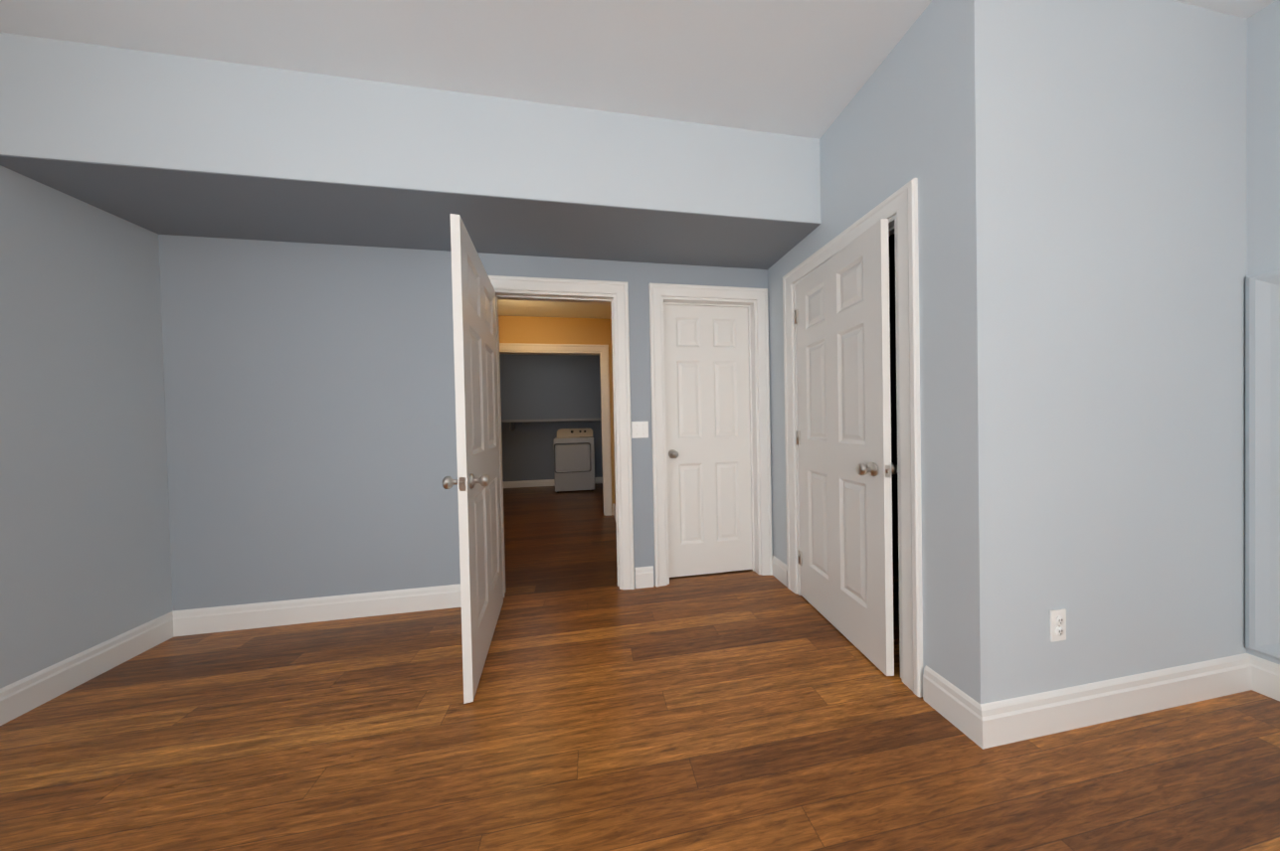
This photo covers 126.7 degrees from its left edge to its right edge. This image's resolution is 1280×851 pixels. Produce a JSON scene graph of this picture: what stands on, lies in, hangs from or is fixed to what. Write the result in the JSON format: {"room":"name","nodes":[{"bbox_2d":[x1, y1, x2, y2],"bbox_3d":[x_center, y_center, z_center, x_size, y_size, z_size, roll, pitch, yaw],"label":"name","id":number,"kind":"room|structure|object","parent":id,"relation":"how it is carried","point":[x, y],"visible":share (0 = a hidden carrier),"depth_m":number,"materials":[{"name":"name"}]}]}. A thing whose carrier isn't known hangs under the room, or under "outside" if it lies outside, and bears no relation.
{"room":"empty bedroom","nodes":[
{"label":"empty bedroom","id":0,"kind":"room"},
{"bbox_2d":[0,165,173,689],"bbox_3d":[-2.498,-0.163,0.062,0.200,2.740,12.000,-1,1,-9],"label":"wall","id":1,"kind":"structure","parent":0,"point":[85,550],"depth_m":1.49,"materials":[{"name":"paint"}]},
{"bbox_2d":[0,611,175,726],"bbox_3d":[-2.053,1.151,-1.856,0.016,0.140,7.450,-1,1,-9],"label":"baseboard","id":2,"kind":"structure","parent":1,"relation":"attached to","point":[20,697],"depth_m":1.47,"materials":[{"name":"white wood"}]},
{"bbox_2d":[0,32,820,269],"bbox_3d":[-0.836,-1.349,1.811,3.685,0.480,0.550,-1,1,-9],"label":"soffit","id":3,"kind":"structure","parent":0,"point":[158,143],"depth_m":1.54,"materials":[{"name":"paint"}]},
{"bbox_2d":[158,233,898,610],"bbox_3d":[-0.199,-0.237,2.250,5.030,2.740,0.140,-1,1,-9],"label":"wall","id":4,"kind":"structure","parent":0,"point":[309,399],"depth_m":1.93,"materials":[{"name":"paint"}]},
{"bbox_2d":[171,583,461,636],"bbox_3d":[-1.817,1.102,1.945,1.618,0.140,0.016,-1,1,-9],"label":"baseboard","id":5,"kind":"structure","parent":4,"relation":"attached to","point":[333,608],"depth_m":1.92,"materials":[{"name":"white wood"}]},
{"bbox_2d":[442,213,503,704],"bbox_3d":[-0.828,0.142,1.691,0.179,2.006,0.793,-1,1,-15],"label":"hall door","id":6,"kind":"structure","parent":4,"relation":"in","point":[477,481],"depth_m":1.47,"materials":[{"name":"white wood"}]},
{"bbox_2d":[488,275,634,597],"bbox_3d":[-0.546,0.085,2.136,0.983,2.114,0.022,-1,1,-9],"label":"door frame","id":7,"kind":"structure","parent":4,"relation":"attached to","point":[620,288],"depth_m":2.20,"materials":[{"name":"white wood"}]},
{"bbox_2d":[631,421,648,438],"bbox_3d":[0.002,0.029,2.224,0.116,0.114,0.019,-1,1,-9],"label":"double light switch","id":8,"kind":"object","parent":4,"relation":"attached to","point":[640,429],"visible":1,"depth_m":2.23,"materials":[{"name":"white plastic"}]},
{"bbox_2d":[663,304,752,577],"bbox_3d":[0.502,0.105,2.410,0.688,2.006,0.179,-1,1,-9],"label":"bathroom door","id":9,"kind":"structure","parent":4,"relation":"in","point":[707,424],"depth_m":2.39,"materials":[{"name":"white wood"}]},
{"bbox_2d":[648,282,772,587],"bbox_3d":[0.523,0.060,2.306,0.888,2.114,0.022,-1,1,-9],"label":"door frame","id":10,"kind":"structure","parent":4,"relation":"attached to","point":[655,290],"depth_m":2.27,"materials":[{"name":"white wood"}]},
{"bbox_2d":[499,354,602,481],"bbox_3d":[-1.638,-0.100,6.032,2.770,2.440,0.120,-1,1,-9],"label":"wall","id":11,"kind":"structure","parent":0,"point":[542,387],"depth_m":5.94,"materials":[{"name":"paint"}]},
{"bbox_2d":[501,418,601,430],"bbox_3d":[-1.654,-0.019,5.766,2.646,0.185,0.398,-1,1,-9],"label":"shelf","id":12,"kind":"object","parent":11,"relation":"attached to","point":[511,424],"visible":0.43,"depth_m":5.59,"materials":[{"name":"grey"}]},
{"bbox_2d":[502,477,602,488],"bbox_3d":[-1.661,1.062,5.969,2.650,0.120,0.016,-1,1,-9],"label":"baseboard","id":13,"kind":"structure","parent":11,"relation":"attached to","point":[545,482],"depth_m":5.91,"materials":[{"name":"white wood"}]},
{"bbox_2d":[498,299,611,319],"bbox_3d":[-0.563,-1.574,4.343,5.630,0.500,4.130,-1,1,-9],"label":"ceiling","id":14,"kind":"structure","parent":0,"point":[550,309],"depth_m":3.62,"materials":[{"name":"paint"}]},
{"bbox_2d":[498,315,614,509],"bbox_3d":[-0.332,-0.105,4.063,4.730,2.440,0.120,-1,1,-9],"label":"wall","id":15,"kind":"structure","parent":0,"point":[546,330],"depth_m":3.90,"materials":[{"name":"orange paint"}]},
{"bbox_2d":[598,355,600,397],"bbox_3d":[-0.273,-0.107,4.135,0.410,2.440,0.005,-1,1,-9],"label":"wall","id":16,"kind":"structure","parent":0,"point":[599,355],"depth_m":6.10,"materials":[{"name":"paint"}]},
{"bbox_2d":[610,317,615,504],"bbox_3d":[-0.146,-0.099,3.181,0.120,2.440,1.680,-1,1,-9],"label":"wall","id":17,"kind":"structure","parent":0,"point":[613,411],"depth_m":3.93,"materials":[{"name":"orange paint"}]},
{"bbox_2d":[612,504,636,584],"bbox_3d":[-0.195,1.053,3.183,0.028,0.140,1.680,-1,1,-9],"label":"baseboard","id":18,"kind":"structure","parent":17,"relation":"attached to","point":[614,505],"depth_m":3.84,"materials":[{"name":"white wood"}]},
{"bbox_2d":[0,0,1276,139],"bbox_3d":[0.377,-1.675,-1.584,5.630,0.200,7.870,-1,1,-9],"label":"ceiling","id":19,"kind":"structure","parent":0,"point":[803,68],"depth_m":1.33,"materials":[{"name":"paint"}]},
{"bbox_2d":[0,483,1279,850],"bbox_3d":[-0.009,1.210,0.469,5.380,0.120,12.000,-1,1,-9],"label":"floor","id":20,"kind":"structure","parent":0,"point":[750,711],"depth_m":1.14,"materials":[{"name":"brown wood"}]},
{"bbox_2d":[552,428,595,492],"bbox_3d":[-1.145,0.586,5.679,0.670,1.055,0.663,-1,1,-9],"label":"dryer","id":21,"kind":"object","parent":20,"relation":"on","point":[574,459],"visible":1,"depth_m":5.39,"materials":[{"name":"white metal"}]},
{"bbox_2d":[767,0,1246,704],"bbox_3d":[1.729,-0.274,1.853,1.345,2.740,1.290,-1,1,-9],"label":"wall block","id":22,"kind":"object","parent":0,"point":[1076,169],"visible":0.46,"depth_m":1.21,"materials":[{"name":"paint"}]},
{"bbox_2d":[793,218,897,676],"bbox_3d":[1.064,0.101,1.746,0.179,2.006,0.698,-1,1,-4],"label":"closet door","id":23,"kind":"structure","parent":22,"relation":"in","point":[847,467],"depth_m":1.62,"materials":[{"name":"white wood"}]},
{"bbox_2d":[782,178,922,697],"bbox_3d":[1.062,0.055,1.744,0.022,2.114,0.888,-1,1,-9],"label":"door frame","id":24,"kind":"structure","parent":22,"relation":"attached to","point":[901,203],"depth_m":1.36,"materials":[{"name":"white wood"}]},
{"bbox_2d":[1049,608,1066,642],"bbox_3d":[1.525,0.729,1.170,0.070,0.114,0.010,-1,1,-9],"label":"electrical outlet","id":25,"kind":"object","parent":22,"relation":"attached to","point":[1057,625],"visible":1,"depth_m":1.17,"materials":[{"name":"white plastic"}]},
{"bbox_2d":[966,653,1257,749],"bbox_3d":[1.842,1.032,1.220,1.341,0.140,0.016,-1,1,-9],"label":"baseboard","id":26,"kind":"structure","parent":22,"relation":"attached to","point":[1003,722],"depth_m":1.20,"materials":[{"name":"white wood"}]},
{"bbox_2d":[1246,0,1279,664],"bbox_3d":[2.715,-0.283,0.891,0.300,2.740,12.000,-1,1,-9],"label":"wall","id":27,"kind":"structure","parent":0,"point":[1263,140],"depth_m":1.28,"materials":[{"name":"paint"}]},
{"bbox_2d":[1245,269,1279,660],"bbox_3d":[2.537,0.159,1.041,0.024,1.530,0.566,-1,1,-9],"label":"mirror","id":28,"kind":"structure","parent":27,"relation":"attached to","point":[1262,462],"depth_m":1.28,"materials":[{"name":"mirror"}]},
{"bbox_2d":[1257,657,1279,701],"bbox_3d":[2.998,1.041,-1.706,0.016,0.140,6.160,-1,1,-9],"label":"baseboard","id":29,"kind":"structure","parent":27,"relation":"attached to","point":[1268,672],"depth_m":1.29,"materials":[{"name":"white wood"}]}
]}

